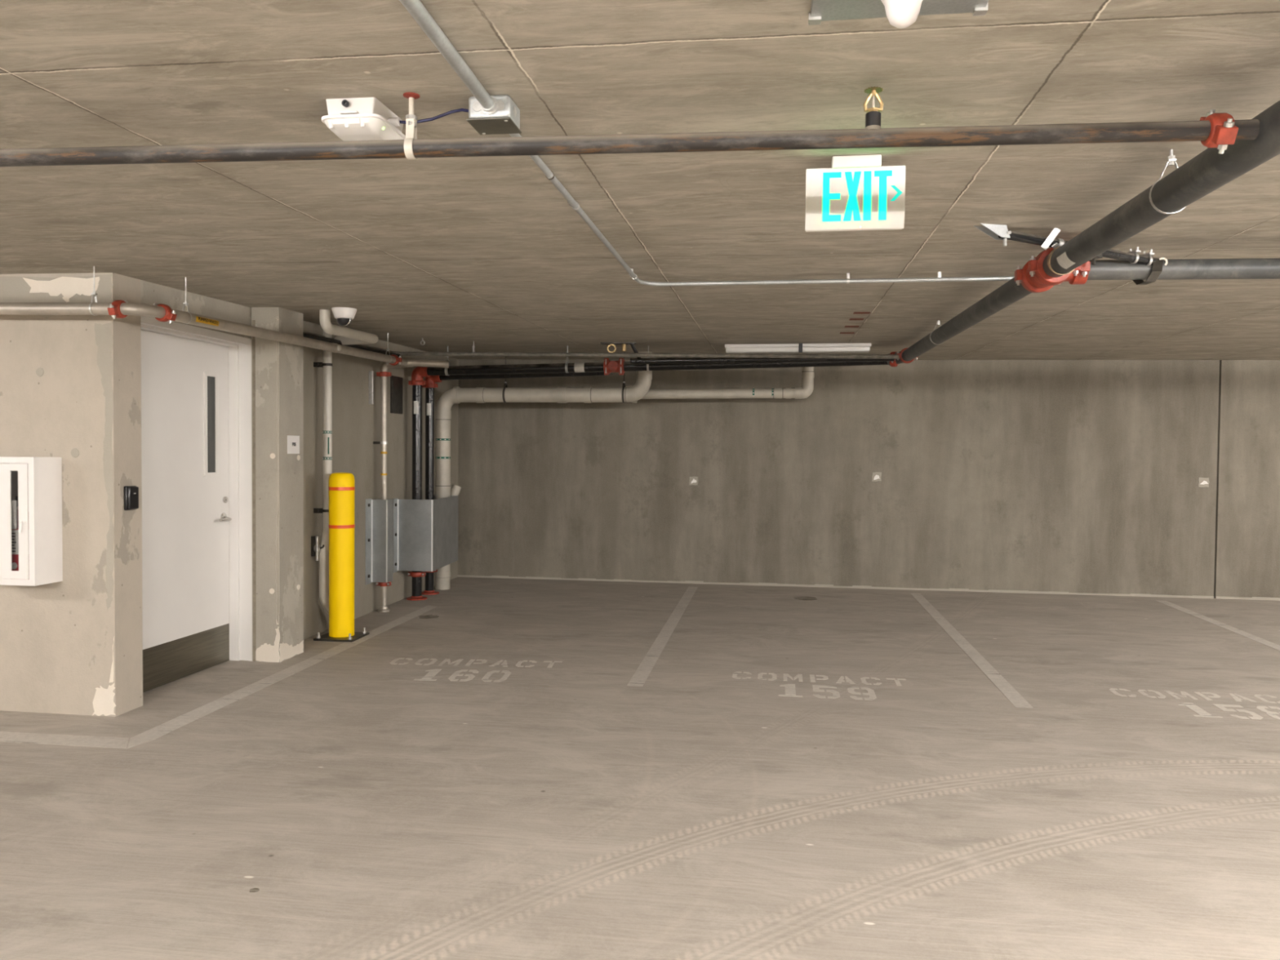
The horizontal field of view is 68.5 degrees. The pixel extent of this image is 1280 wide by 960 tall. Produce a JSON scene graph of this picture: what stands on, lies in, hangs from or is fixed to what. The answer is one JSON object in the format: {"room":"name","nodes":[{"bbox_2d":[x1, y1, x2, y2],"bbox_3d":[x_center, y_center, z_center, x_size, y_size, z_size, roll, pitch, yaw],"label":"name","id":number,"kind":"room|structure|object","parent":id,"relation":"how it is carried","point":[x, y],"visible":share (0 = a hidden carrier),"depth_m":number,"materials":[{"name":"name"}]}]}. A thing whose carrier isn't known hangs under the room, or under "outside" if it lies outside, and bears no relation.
{"room":"parking garage","nodes":[
{"label":"parking garage","id":0,"kind":"room"},
{"bbox_2d":[0,272,142,716],"bbox_3d":[-6.077,0.031,6.000,6.165,2.634,0.240,1,2,8],"label":"wall","id":1,"kind":"structure","parent":0,"point":[56,639],"depth_m":5.50,"materials":[{"name":"concrete"}]},
{"bbox_2d":[0,456,62,586],"bbox_3d":[-3.560,0.230,5.404,0.342,0.725,0.231,1,2,8],"label":"fire extinguisher cabinet","id":2,"kind":"object","parent":1,"relation":"attached to","point":[37,482],"visible":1,"depth_m":5.31,"materials":[{"name":"white metal"}]},
{"bbox_2d":[11,496,29,579],"bbox_3d":[-3.557,0.335,5.405,0.119,0.485,0.134,1,2,8],"label":"fire extinguisher","id":3,"kind":"object","parent":2,"relation":"in","point":[15,525],"visible":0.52,"depth_m":5.36,"materials":[{"name":"red metal"}]},
{"bbox_2d":[11,533,16,551],"bbox_3d":[-3.571,0.355,5.355,0.043,0.108,0.002,1,2,8],"label":"print","id":4,"kind":"object","parent":3,"relation":"attached to","point":[13,535],"depth_m":5.35,"materials":[{"name":"black plastic"}]},
{"bbox_2d":[35,367,44,376],"bbox_3d":[-3.502,-0.630,5.489,0.052,0.051,0.003,1,2,8],"label":"tie hole patch","id":5,"kind":"object","parent":1,"relation":"attached to","point":[39,371],"visible":1,"depth_m":5.49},
{"bbox_2d":[0,274,113,318],"bbox_3d":[-4.626,-1.085,5.641,3.234,0.274,0.001,1,2,8],"label":"plaster","id":6,"kind":"structure","parent":1,"relation":"attached to","point":[12,289],"depth_m":5.48,"materials":[{"name":"paint"}]},
{"bbox_2d":[22,276,99,302],"bbox_3d":[-3.358,-1.100,5.457,0.496,0.158,0.002,1,2,8],"label":"plaster patch","id":7,"kind":"object","parent":1,"relation":"attached to","point":[68,286],"visible":0.96,"depth_m":5.45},
{"bbox_2d":[71,448,79,457],"bbox_3d":[-3.285,-0.158,5.470,0.056,0.055,0.003,1,2,8],"label":"tie hole patch","id":8,"kind":"object","parent":1,"relation":"attached to","point":[74,452],"visible":1,"depth_m":5.47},
{"bbox_2d":[92,683,115,715],"bbox_3d":[-3.126,1.282,5.485,0.160,0.201,0.002,1,2,8],"label":"plaster patch","id":9,"kind":"object","parent":1,"relation":"attached to","point":[103,702],"visible":1,"depth_m":5.48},
{"bbox_2d":[94,321,114,609],"bbox_3d":[-3.098,-0.077,5.446,0.121,1.668,0.001,1,2,8],"label":"plaster","id":10,"kind":"structure","parent":1,"relation":"attached to","point":[104,335],"depth_m":5.44,"materials":[{"name":"paint"}]},
{"bbox_2d":[109,637,114,682],"bbox_3d":[-3.071,1.043,5.471,0.036,0.276,0.002,1,2,8],"label":"plaster patch","id":11,"kind":"object","parent":1,"relation":"attached to","point":[111,679],"visible":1,"depth_m":5.47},
{"bbox_2d":[124,485,138,510],"bbox_3d":[-3.007,0.106,5.565,0.038,0.143,0.094,1,2,8],"label":"card reader","id":12,"kind":"object","parent":1,"relation":"attached to","point":[131,492],"visible":1,"depth_m":5.54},
{"bbox_2d":[140,280,251,338],"bbox_3d":[-3.067,-1.133,6.292,0.310,0.241,1.255,1,2,8],"label":"wall","id":13,"kind":"structure","parent":0,"point":[151,293],"depth_m":6.21,"materials":[{"name":"concrete"}]},
{"bbox_2d":[140,315,252,661],"bbox_3d":[-3.039,0.171,6.320,0.250,2.365,1.249,1,2,8],"label":"trim","id":14,"kind":"structure","parent":13,"relation":"attached to","point":[239,348],"depth_m":6.88,"materials":[{"name":"paint"}]},
{"bbox_2d":[252,320,255,661],"bbox_3d":[-2.814,0.085,6.859,0.019,2.490,0.006,1,2,8],"label":"trim","id":15,"kind":"structure","parent":13,"relation":"attached to","point":[253,321],"depth_m":6.85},
{"bbox_2d":[302,320,458,639],"bbox_3d":[-2.667,-0.064,9.173,0.310,2.684,4.505,1,2,8],"label":"wall","id":16,"kind":"structure","parent":0,"point":[356,423],"depth_m":8.66,"materials":[{"name":"concrete"}]},
{"bbox_2d":[140,329,231,692],"bbox_3d":[-3.077,0.192,6.327,0.113,2.294,1.133,1,2,8],"label":"door","id":17,"kind":"structure","parent":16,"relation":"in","point":[185,468],"depth_m":6.37,"materials":[{"name":"paint"}]},
{"bbox_2d":[311,535,324,560],"bbox_3d":[-2.649,0.566,7.784,0.168,0.200,0.083,1,2,28],"label":"valve","id":18,"kind":"object","parent":16,"relation":"attached to","point":[316,547],"visible":1,"depth_m":7.77,"materials":[{"name":"metal"}]},
{"bbox_2d":[313,507,328,513],"bbox_3d":[-2.634,0.255,7.819,0.150,0.040,0.081,0,2,-19],"label":"clamp","id":19,"kind":"object","parent":16,"relation":"attached to","point":[316,510],"visible":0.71,"depth_m":7.80,"materials":[{"name":"metal"}]},
{"bbox_2d":[313,361,332,367],"bbox_3d":[-2.623,-0.955,7.786,0.150,0.040,0.081,0,2,-19],"label":"clamp","id":20,"kind":"object","parent":16,"relation":"attached to","point":[318,364],"visible":1,"depth_m":7.77,"materials":[{"name":"metal"}]},
{"bbox_2d":[368,371,373,404],"bbox_3d":[-2.527,-0.868,8.846,0.040,0.310,0.030,1,2,8],"label":"strut","id":21,"kind":"object","parent":16,"relation":"attached to","point":[371,373],"visible":1,"depth_m":8.83,"materials":[{"name":"metal"}]},
{"bbox_2d":[364,498,393,585],"bbox_3d":[-2.470,0.579,8.913,0.170,0.805,0.245,1,2,8],"label":"guard","id":22,"kind":"object","parent":16,"relation":"attached to","point":[379,513],"visible":1,"depth_m":8.92,"materials":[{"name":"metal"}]},
{"bbox_2d":[373,441,387,444],"bbox_3d":[-2.470,-0.355,8.957,0.134,0.028,0.068,1,2,8],"label":"wall bracket","id":23,"kind":"object","parent":16,"relation":"attached to","point":[374,442],"visible":1,"depth_m":8.94,"materials":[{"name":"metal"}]},
{"bbox_2d":[390,375,402,413],"bbox_3d":[-2.445,-0.853,9.451,0.030,0.370,0.250,1,2,8],"label":"wall panel","id":24,"kind":"object","parent":16,"relation":"attached to","point":[396,382],"visible":0.89,"depth_m":9.41,"materials":[{"name":"metal"}]},
{"bbox_2d":[393,494,457,572],"bbox_3d":[-2.212,0.548,9.974,0.378,0.745,1.120,1,2,8],"label":"guard","id":25,"kind":"object","parent":16,"relation":"attached to","point":[425,531],"visible":0.99,"depth_m":9.53,"materials":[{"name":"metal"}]},
{"bbox_2d":[426,357,888,375],"bbox_3d":[0.053,-1.131,9.318,4.738,0.180,0.167,1,2,8],"label":"pipe","id":26,"kind":"object","parent":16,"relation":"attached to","point":[620,366],"visible":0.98,"depth_m":9.34,"materials":[{"name":"black metal"}]},
{"bbox_2d":[0,577,1279,959],"bbox_3d":[1.475,1.629,2.321,22.300,0.372,17.530,1,2,8],"label":"floor","id":27,"kind":"structure","parent":0,"point":[568,810],"depth_m":4.32,"materials":[{"name":"concrete"}]},
{"bbox_2d":[0,731,128,748],"bbox_3d":[-5.478,1.362,5.368,5.665,0.006,0.161,1,2,8],"label":"parking line","id":28,"kind":"object","parent":27,"relation":"on","point":[5,736],"visible":1,"depth_m":5.04,"materials":[{"name":"paint"}]},
{"bbox_2d":[251,306,303,662],"bbox_3d":[-2.701,0.032,7.023,0.214,2.610,0.354,1,2,8],"label":"wall pier","id":29,"kind":"object","parent":27,"relation":"on","point":[283,491],"visible":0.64,"depth_m":6.87,"materials":[{"name":"concrete"}]},
{"bbox_2d":[255,626,279,662],"bbox_3d":[-2.724,1.201,6.876,0.199,0.269,0.002,1,2,8],"label":"plaster patch","id":30,"kind":"object","parent":29,"relation":"attached to","point":[266,653],"visible":1,"depth_m":6.87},
{"bbox_2d":[275,318,279,624],"bbox_3d":[-2.632,-0.057,6.831,0.031,2.226,0.002,1,2,8],"label":"plaster patch","id":31,"kind":"object","parent":29,"relation":"attached to","point":[276,318],"visible":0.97,"depth_m":6.84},
{"bbox_2d":[279,640,303,662],"bbox_3d":[-2.605,1.259,7.038,0.002,0.143,0.356,1,2,8],"label":"plaster patch","id":32,"kind":"object","parent":29,"relation":"attached to","point":[286,651],"visible":1,"depth_m":7.00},
{"bbox_2d":[287,435,299,453],"bbox_3d":[-2.586,-0.264,7.022,0.008,0.135,0.172,1,2,8],"label":"switch plate","id":33,"kind":"object","parent":29,"relation":"attached to","point":[293,442],"visible":1,"depth_m":7.01,"materials":[{"name":"white plastic"}]},
{"bbox_2d":[127,604,436,748],"bbox_3d":[-2.382,1.323,7.129,0.150,0.041,4.480,1,2,8],"label":"parking line","id":34,"kind":"object","parent":27,"relation":"on","point":[159,731],"visible":1,"depth_m":6.13,"materials":[{"name":"paint"}]},
{"bbox_2d":[319,329,332,614],"bbox_3d":[-2.581,-0.001,7.889,0.088,2.600,0.276,1,2,19],"label":"drain pipe","id":35,"kind":"object","parent":27,"relation":"on","point":[327,355],"visible":0.71,"depth_m":7.79,"materials":[{"name":"white plastic"}]},
{"bbox_2d":[313,472,368,642],"bbox_3d":[-2.456,0.619,7.748,0.330,1.364,0.330,1,2,8],"label":"bollard","id":36,"kind":"object","parent":27,"relation":"on","point":[341,487],"visible":1,"depth_m":7.66,"materials":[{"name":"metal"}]},
{"bbox_2d":[375,371,391,612],"bbox_3d":[-2.441,0.115,8.965,0.136,2.284,0.110,1,2,8],"label":"pipe","id":37,"kind":"object","parent":27,"relation":"on","point":[384,375],"visible":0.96,"depth_m":8.93,"materials":[{"name":"grey metal"}]},
{"bbox_2d":[406,366,430,600],"bbox_3d":[-2.291,0.027,9.700,0.224,2.410,0.210,1,2,8],"label":"standpipe","id":38,"kind":"object","parent":27,"relation":"on","point":[418,373],"visible":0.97,"depth_m":9.65,"materials":[{"name":"black metal"}]},
{"bbox_2d":[422,375,442,595],"bbox_3d":[-2.243,0.032,10.067,0.224,2.373,0.210,1,2,8],"label":"standpipe","id":39,"kind":"object","parent":27,"relation":"on","point":[430,385],"visible":0.66,"depth_m":10.02,"materials":[{"name":"black metal"}]},
{"bbox_2d":[439,371,615,380],"bbox_3d":[-1.212,-1.119,9.859,2.090,0.144,0.231,1,2,14],"label":"pipe","id":40,"kind":"object","parent":39,"relation":"attached to","point":[450,377],"visible":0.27,"depth_m":9.85,"materials":[{"name":"black metal"}]},
{"bbox_2d":[413,669,511,681],"bbox_3d":[-1.217,1.355,6.525,0.622,0.004,0.320,1,2,3],"label":"stencil text","id":41,"kind":"object","parent":27,"relation":"on","point":[432,673],"visible":1,"depth_m":6.52,"materials":[{"name":"paint"}]},
{"bbox_2d":[390,657,562,667],"bbox_3d":[-1.203,1.341,6.907,1.250,0.003,0.205,1,2,3],"label":"stencil text","id":42,"kind":"object","parent":27,"relation":"on","point":[458,661],"visible":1,"depth_m":6.91,"materials":[{"name":"paint"}]},
{"bbox_2d":[435,351,652,590],"bbox_3d":[-1.071,-0.081,10.239,2.407,2.604,0.184,1,2,8],"label":"drain pipe","id":43,"kind":"object","parent":27,"relation":"on","point":[632,394],"visible":0.94,"depth_m":10.23,"materials":[{"name":"plastic"}]},
{"bbox_2d":[435,572,450,577],"bbox_3d":[-2.187,1.048,10.429,0.172,0.050,0.172,1,2,8],"label":"socket","id":44,"kind":"object","parent":43,"relation":"attached to","point":[437,575],"depth_m":10.36,"materials":[{"name":"plastic"}]},
{"bbox_2d":[435,485,450,495],"bbox_3d":[-2.179,0.119,10.403,0.172,0.100,0.172,1,2,8],"label":"socket","id":45,"kind":"object","parent":43,"relation":"attached to","point":[439,490],"depth_m":10.33,"materials":[{"name":"plastic"}]},
{"bbox_2d":[435,409,451,418],"bbox_3d":[-2.172,-0.721,10.380,0.172,0.090,0.172,1,2,8],"label":"socket","id":46,"kind":"object","parent":43,"relation":"attached to","point":[439,414],"depth_m":10.31,"materials":[{"name":"plastic"}]},
{"bbox_2d":[450,484,461,495],"bbox_3d":[-2.123,0.171,10.692,0.184,0.242,0.116,0,2,-29],"label":"fitting","id":47,"kind":"object","parent":43,"relation":"part of","point":[455,490],"visible":0.57,"depth_m":10.65,"materials":[{"name":"plastic"}]},
{"bbox_2d":[451,386,460,403],"bbox_3d":[-2.016,-0.934,10.353,0.050,0.183,0.184,1,2,8],"label":"socket","id":48,"kind":"object","parent":43,"relation":"attached to","point":[455,392],"depth_m":10.28,"materials":[{"name":"plastic"}]},
{"bbox_2d":[474,386,484,403],"bbox_3d":[-1.745,-0.931,10.314,0.090,0.172,0.172,1,2,8],"label":"socket","id":49,"kind":"object","parent":43,"relation":"attached to","point":[479,392],"depth_m":10.24,"materials":[{"name":"plastic"}]},
{"bbox_2d":[555,386,567,403],"bbox_3d":[-0.840,-0.919,10.184,0.100,0.172,0.172,1,2,8],"label":"socket","id":50,"kind":"object","parent":43,"relation":"attached to","point":[561,392],"depth_m":10.11,"materials":[{"name":"plastic"}]},
{"bbox_2d":[582,386,591,403],"bbox_3d":[-0.561,-0.916,10.143,0.080,0.172,0.172,1,2,8],"label":"socket","id":51,"kind":"object","parent":43,"relation":"attached to","point":[587,391],"depth_m":10.07,"materials":[{"name":"plastic"}]},
{"bbox_2d":[631,388,637,403],"bbox_3d":[-0.060,-0.909,10.071,0.050,0.172,0.172,1,2,8],"label":"socket","id":52,"kind":"object","parent":43,"relation":"attached to","point":[633,391],"depth_m":9.99,"materials":[{"name":"plastic"}]},
{"bbox_2d":[635,370,652,379],"bbox_3d":[0.044,-1.123,10.051,0.172,0.100,0.172,1,2,8],"label":"socket","id":53,"kind":"object","parent":43,"relation":"attached to","point":[640,375],"depth_m":9.98,"materials":[{"name":"plastic"}]},
{"bbox_2d":[626,586,697,686],"bbox_3d":[0.285,1.296,8.495,0.106,0.041,4.495,1,2,8],"label":"parking line","id":54,"kind":"object","parent":27,"relation":"on","point":[642,673],"visible":1,"depth_m":7.65,"materials":[{"name":"paint"}]},
{"bbox_2d":[732,671,906,685],"bbox_3d":[1.238,1.375,6.512,1.191,0.004,0.211,1,2,8],"label":"stencil text","id":55,"kind":"object","parent":27,"relation":"on","point":[840,680],"visible":1,"depth_m":6.52,"materials":[{"name":"paint"}]},
{"bbox_2d":[778,684,876,700],"bbox_3d":[1.222,1.387,6.165,0.623,0.004,0.323,1,2,8],"label":"stencil text","id":56,"kind":"object","parent":27,"relation":"on","point":[790,690],"visible":1,"depth_m":6.16,"materials":[{"name":"paint"}]},
{"bbox_2d":[911,593,1032,707],"bbox_3d":[2.708,1.329,8.096,0.106,0.042,4.595,1,2,8],"label":"parking line","id":57,"kind":"object","parent":27,"relation":"on","point":[1007,690],"visible":1,"depth_m":7.18,"materials":[{"name":"paint"}]},
{"bbox_2d":[1109,688,1279,703],"bbox_3d":[3.713,1.409,6.126,1.201,0.004,0.211,1,2,8],"label":"stencil text","id":58,"kind":"object","parent":27,"relation":"on","point":[1236,698],"visible":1,"depth_m":6.14,"materials":[{"name":"paint"}]},
{"bbox_2d":[1155,600,1279,650],"bbox_3d":[5.212,1.363,7.734,0.106,0.042,4.600,1,2,8],"label":"parking line","id":59,"kind":"object","parent":27,"relation":"on","point":[1246,634],"visible":1,"depth_m":8.60,"materials":[{"name":"paint"}]},
{"bbox_2d":[1177,702,1279,719],"bbox_3d":[3.676,1.421,5.772,0.632,0.004,0.323,1,2,8],"label":"stencil text","id":60,"kind":"object","parent":27,"relation":"on","point":[1202,713],"visible":1,"depth_m":5.78,"materials":[{"name":"paint"}]},
{"bbox_2d":[0,0,1279,359],"bbox_3d":[1.499,-1.093,2.247,22.300,0.642,17.530,1,2,8],"label":"ceiling","id":61,"kind":"structure","parent":0,"point":[453,252],"depth_m":3.23,"materials":[{"name":"concrete"}]},
{"bbox_2d":[88,266,97,315],"bbox_3d":[-3.022,-1.047,5.209,0.022,0.272,0.074,1,2,8],"label":"hanger","id":62,"kind":"object","parent":61,"relation":"hanging from","point":[94,294],"visible":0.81,"depth_m":5.20,"materials":[{"name":"metal"}]},
{"bbox_2d":[0,299,412,371],"bbox_3d":[-5.003,-1.017,6.036,7.557,0.189,3.380,0,2,-23],"label":"pipe","id":63,"kind":"object","parent":62,"relation":"hanging from","point":[118,308],"visible":0.99,"depth_m":5.34,"materials":[{"name":"grey metal"}]},
{"bbox_2d":[406,359,448,368],"bbox_3d":[-2.009,-1.101,8.877,0.400,0.073,0.068,0,2,-14],"label":"stub","id":64,"kind":"object","parent":63,"relation":"attached to","point":[411,362],"visible":0.94,"depth_m":8.85,"materials":[{"name":"grey metal"}]},
{"bbox_2d":[182,277,191,324],"bbox_3d":[-2.676,-1.057,5.543,0.074,0.274,0.022,1,2,8],"label":"hanger","id":65,"kind":"object","parent":61,"relation":"hanging from","point":[185,304],"visible":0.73,"depth_m":5.54,"materials":[{"name":"metal"}]},
{"bbox_2d":[331,306,356,325],"bbox_3d":[-2.153,-1.183,6.849,0.176,0.126,0.176,1,2,8],"label":"dome camera","id":66,"kind":"object","parent":61,"relation":"attached to","point":[344,316],"visible":1,"depth_m":6.80,"materials":[{"name":"white plastic"}]},
{"bbox_2d":[319,309,377,345],"bbox_3d":[-2.281,-1.185,7.453,0.373,0.169,1.074,0,2,-12],"label":"drain pipe","id":67,"kind":"object","parent":61,"relation":"hanging from","point":[347,335],"visible":0.98,"depth_m":7.24,"materials":[{"name":"white plastic"}]},
{"bbox_2d":[302,331,400,357],"bbox_3d":[-2.473,-1.158,8.139,0.044,0.074,1.941,1,2,8],"label":"pipe","id":68,"kind":"object","parent":67,"relation":"attached to","point":[306,335],"visible":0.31,"depth_m":7.86,"materials":[{"name":"metal"}]},
{"bbox_2d":[321,97,405,141],"bbox_3d":[-0.765,-0.995,2.651,0.182,0.092,0.242,1,2,8],"label":"emergency light","id":69,"kind":"object","parent":61,"relation":"attached to","point":[366,118],"visible":0.76,"depth_m":2.56,"materials":[{"name":"white plastic"}]},
{"bbox_2d":[399,108,468,124],"bbox_3d":[-0.561,-1.012,2.617,0.235,0.032,0.019,1,2,16],"label":"power cable","id":70,"kind":"object","parent":69,"relation":"attached to","point":[458,110],"visible":0.66,"depth_m":2.62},
{"bbox_2d":[403,92,419,159],"bbox_3d":[-0.613,-0.947,2.525,0.043,0.170,0.056,1,2,8],"label":"hanger","id":71,"kind":"object","parent":61,"relation":"hanging from","point":[411,119],"visible":0.88,"depth_m":2.51,"materials":[{"name":"white metal"}]},
{"bbox_2d":[0,109,1259,166],"bbox_3d":[-1.008,-0.881,2.594,5.048,0.127,0.138,1,2,7],"label":"pipe","id":72,"kind":"object","parent":71,"relation":"hanging from","point":[1215,130],"visible":1,"depth_m":2.43,"materials":[{"name":"metal"}]},
{"bbox_2d":[862,86,884,129],"bbox_3d":[0.593,-0.937,2.389,0.051,0.105,0.048,1,2,8],"label":"sprinkler","id":73,"kind":"object","parent":72,"relation":"attached to","point":[873,116],"visible":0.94,"depth_m":2.38,"materials":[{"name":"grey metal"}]},
{"bbox_2d":[865,124,881,129],"bbox_3d":[0.592,-0.890,2.390,0.044,0.010,0.044,1,2,8],"label":"outlet","id":74,"kind":"object","parent":73,"relation":"attached to","point":[867,126],"depth_m":2.37,"materials":[{"name":"grey metal"}]},
{"bbox_2d":[444,346,449,375],"bbox_3d":[-1.966,-1.219,9.620,0.030,0.300,0.102,1,2,8],"label":"hanger","id":75,"kind":"object","parent":61,"relation":"hanging from","point":[446,368],"visible":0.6,"depth_m":9.60,"materials":[{"name":"metal"}]},
{"bbox_2d":[399,0,497,115],"bbox_3d":[-0.590,-0.945,1.097,0.049,0.082,2.853,1,2,8],"label":"conduit","id":76,"kind":"object","parent":61,"relation":"attached to","point":[489,104],"visible":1,"depth_m":2.16,"materials":[{"name":"metal"}]},
{"bbox_2d":[466,94,521,134],"bbox_3d":[-0.396,-0.996,2.567,0.120,0.068,0.118,1,2,8],"label":"junction box","id":77,"kind":"object","parent":61,"relation":"attached to","point":[506,120],"visible":0.92,"depth_m":2.52,"materials":[{"name":"metal"}]},
{"bbox_2d":[502,356,507,402],"bbox_3d":[-1.466,-1.118,10.269,0.022,0.548,0.166,1,2,8],"label":"hanger","id":78,"kind":"object","parent":61,"relation":"hanging from","point":[505,382],"visible":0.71,"depth_m":10.23,"materials":[{"name":"metal"}]},
{"bbox_2d":[564,346,568,373],"bbox_3d":[-0.729,-1.210,9.442,0.025,0.270,0.102,1,2,8],"label":"hanger","id":79,"kind":"object","parent":61,"relation":"hanging from","point":[566,357],"visible":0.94,"depth_m":9.42,"materials":[{"name":"metal"}]},
{"bbox_2d":[600,342,627,352],"bbox_3d":[-0.224,-1.274,9.085,0.300,0.096,0.120,1,2,8],"label":"bracket","id":80,"kind":"object","parent":61,"relation":"attached to","point":[609,344],"visible":0.96,"depth_m":9.07,"materials":[{"name":"metal"}]},
{"bbox_2d":[622,357,625,402],"bbox_3d":[-0.170,-1.098,10.082,0.022,0.540,0.166,1,2,8],"label":"hanger","id":81,"kind":"object","parent":61,"relation":"hanging from","point":[624,382],"visible":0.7,"depth_m":10.04,"materials":[{"name":"metal"}]},
{"bbox_2d":[626,342,640,358],"bbox_3d":[-0.051,-1.223,9.088,0.095,0.196,0.221,1,2,26],"label":"stub","id":82,"kind":"object","parent":61,"relation":"attached to","point":[632,344],"visible":0.65,"depth_m":9.03,"materials":[{"name":"black metal"}]},
{"bbox_2d":[640,366,814,399],"bbox_3d":[-0.005,-1.130,10.402,3.802,0.488,0.134,1,2,8],"label":"drain pipe","id":83,"kind":"object","parent":61,"relation":"attached to","point":[807,373],"visible":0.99,"depth_m":10.20,"materials":[{"name":"plastic"}]},
{"bbox_2d":[774,387,782,398],"bbox_3d":[1.497,-0.939,10.190,0.080,0.116,0.116,1,2,8],"label":"socket","id":84,"kind":"object","parent":83,"relation":"attached to","point":[778,391],"depth_m":10.14,"materials":[{"name":"plastic"}]},
{"bbox_2d":[785,387,791,398],"bbox_3d":[1.605,-0.938,10.174,0.060,0.116,0.116,1,2,8],"label":"socket","id":85,"kind":"object","parent":83,"relation":"attached to","point":[788,390],"depth_m":10.13,"materials":[{"name":"plastic"}]},
{"bbox_2d":[801,371,814,377],"bbox_3d":[1.810,-1.130,10.140,0.134,0.060,0.134,1,2,8],"label":"socket","id":86,"kind":"object","parent":83,"relation":"attached to","point":[804,374],"depth_m":10.08,"materials":[{"name":"plastic"}]},
{"bbox_2d":[509,133,1014,286],"bbox_3d":[1.460,-1.050,3.736,3.400,0.081,2.734,1,2,8],"label":"conduit","id":87,"kind":"object","parent":61,"relation":"attached to","point":[549,175],"visible":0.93,"depth_m":5.05,"materials":[{"name":"silver metal"}]},
{"bbox_2d":[630,357,894,364],"bbox_3d":[1.135,-1.142,8.923,2.480,0.078,0.060,1,2,8],"label":"header","id":88,"kind":"object","parent":61,"relation":"hanging from","point":[646,360],"visible":0.65,"depth_m":8.94,"materials":[{"name":"black metal"}]},
{"bbox_2d":[724,342,871,353],"bbox_3d":[1.496,-1.249,8.962,1.370,0.085,0.145,1,2,8],"label":"strip light","id":89,"kind":"object","parent":61,"relation":"attached to","point":[855,347],"visible":0.97,"depth_m":8.91,"materials":[{"name":"white plastic"}]},
{"bbox_2d":[725,346,870,353],"bbox_3d":[1.497,-1.237,8.970,1.350,0.050,0.118,1,2,8],"label":"diffuser","id":90,"kind":"object","parent":89,"relation":"attached to","point":[728,349],"depth_m":8.92,"materials":[{"name":"white plastic"}]},
{"bbox_2d":[804,154,905,231],"bbox_3d":[0.693,-0.923,3.037,0.313,0.229,0.065,1,2,8],"label":"exit sign","id":91,"kind":"object","parent":61,"relation":"hanging from","point":[856,193],"visible":1,"depth_m":3.02,"materials":[{"name":"plastic"}]},
{"bbox_2d":[853,311,871,314],"bbox_3d":[1.584,-1.193,6.717,0.115,0.006,0.100,1,2,8],"label":"paint mark","id":92,"kind":"object","parent":61,"relation":"attached to","point":[854,313],"visible":1,"depth_m":6.71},
{"bbox_2d":[808,0,988,28],"bbox_3d":[0.503,-0.914,1.733,0.364,0.144,0.520,1,2,8],"label":"lamp","id":93,"kind":"object","parent":61,"relation":"attached to","point":[900,14],"visible":1,"depth_m":1.94,"materials":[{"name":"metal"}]},
{"bbox_2d":[973,223,1168,266],"bbox_3d":[1.855,-1.010,4.051,0.960,0.150,0.072,0,2,-13],"label":"brace","id":94,"kind":"object","parent":61,"relation":"attached to","point":[997,232],"visible":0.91,"depth_m":4.00,"materials":[{"name":"black metal"}]},
{"bbox_2d":[886,100,1279,366],"bbox_3d":[1.923,-0.972,4.699,0.274,0.301,8.698,1,2,7],"label":"pipe","id":95,"kind":"object","parent":61,"relation":"hanging from","point":[1209,171],"depth_m":3.22,"materials":[{"name":"metal"}]},
{"bbox_2d":[1040,227,1075,275],"bbox_3d":[1.783,-0.973,4.003,0.154,0.201,0.063,1,2,8],"label":"clamp","id":96,"kind":"object","parent":95,"relation":"attached to","point":[1053,234],"visible":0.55,"depth_m":4.00,"materials":[{"name":"metal"}]},
{"bbox_2d":[1087,257,1279,279],"bbox_3d":[4.484,-0.886,3.879,5.251,0.142,0.089,1,2,8],"label":"pipe","id":97,"kind":"object","parent":95,"relation":"attached to","point":[1260,268],"visible":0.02,"depth_m":4.13,"materials":[{"name":"metal"}]},
{"bbox_2d":[1132,259,1163,284],"bbox_3d":[2.248,-0.919,4.179,0.061,0.099,0.141,0,2,-23],"label":"hook","id":98,"kind":"object","parent":97,"relation":"attached to","point":[1157,269],"visible":0.89,"depth_m":4.13,"materials":[{"name":"metal"}]},
{"bbox_2d":[1149,149,1184,214],"bbox_3d":[1.643,-0.923,2.913,0.118,0.197,0.022,1,2,8],"label":"hanger","id":99,"kind":"object","parent":61,"relation":"hanging from","point":[1171,159],"visible":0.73,"depth_m":2.91,"materials":[{"name":"metal"}]},
{"bbox_2d":[457,360,1279,598],"bbox_3d":[5.632,-0.041,10.357,16.400,2.659,0.256,1,2,8],"label":"wall","id":100,"kind":"structure","parent":0,"point":[1070,476],"depth_m":10.62,"materials":[{"name":"concrete"}]},
{"bbox_2d":[457,574,1279,600],"bbox_3d":[5.608,1.263,10.273,15.790,0.044,0.016,1,2,8],"label":"baseboard","id":101,"kind":"structure","parent":100,"relation":"attached to","point":[459,575],"depth_m":10.68,"materials":[{"name":"concrete"}]},
{"bbox_2d":[1213,360,1220,597],"bbox_3d":[6.248,-0.008,10.262,0.018,2.597,0.170,1,2,8],"label":"trim","id":102,"kind":"structure","parent":100,"relation":"attached to","point":[1220,360],"depth_m":10.18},
{"bbox_3d":[-1.607,-1.267,9.092,0.022,0.148,0.048,1,2,8],"label":"hanger","id":103,"kind":"object","parent":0,"visible":0},
{"bbox_2d":[303,331,898,359],"bbox_3d":[-0.174,-1.153,7.898,4.820,0.089,2.120,1,2,8],"label":"pipe","id":104,"kind":"object","parent":103,"relation":"hanging from","point":[402,353],"visible":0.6,"depth_m":8.85,"materials":[{"name":"metal"}]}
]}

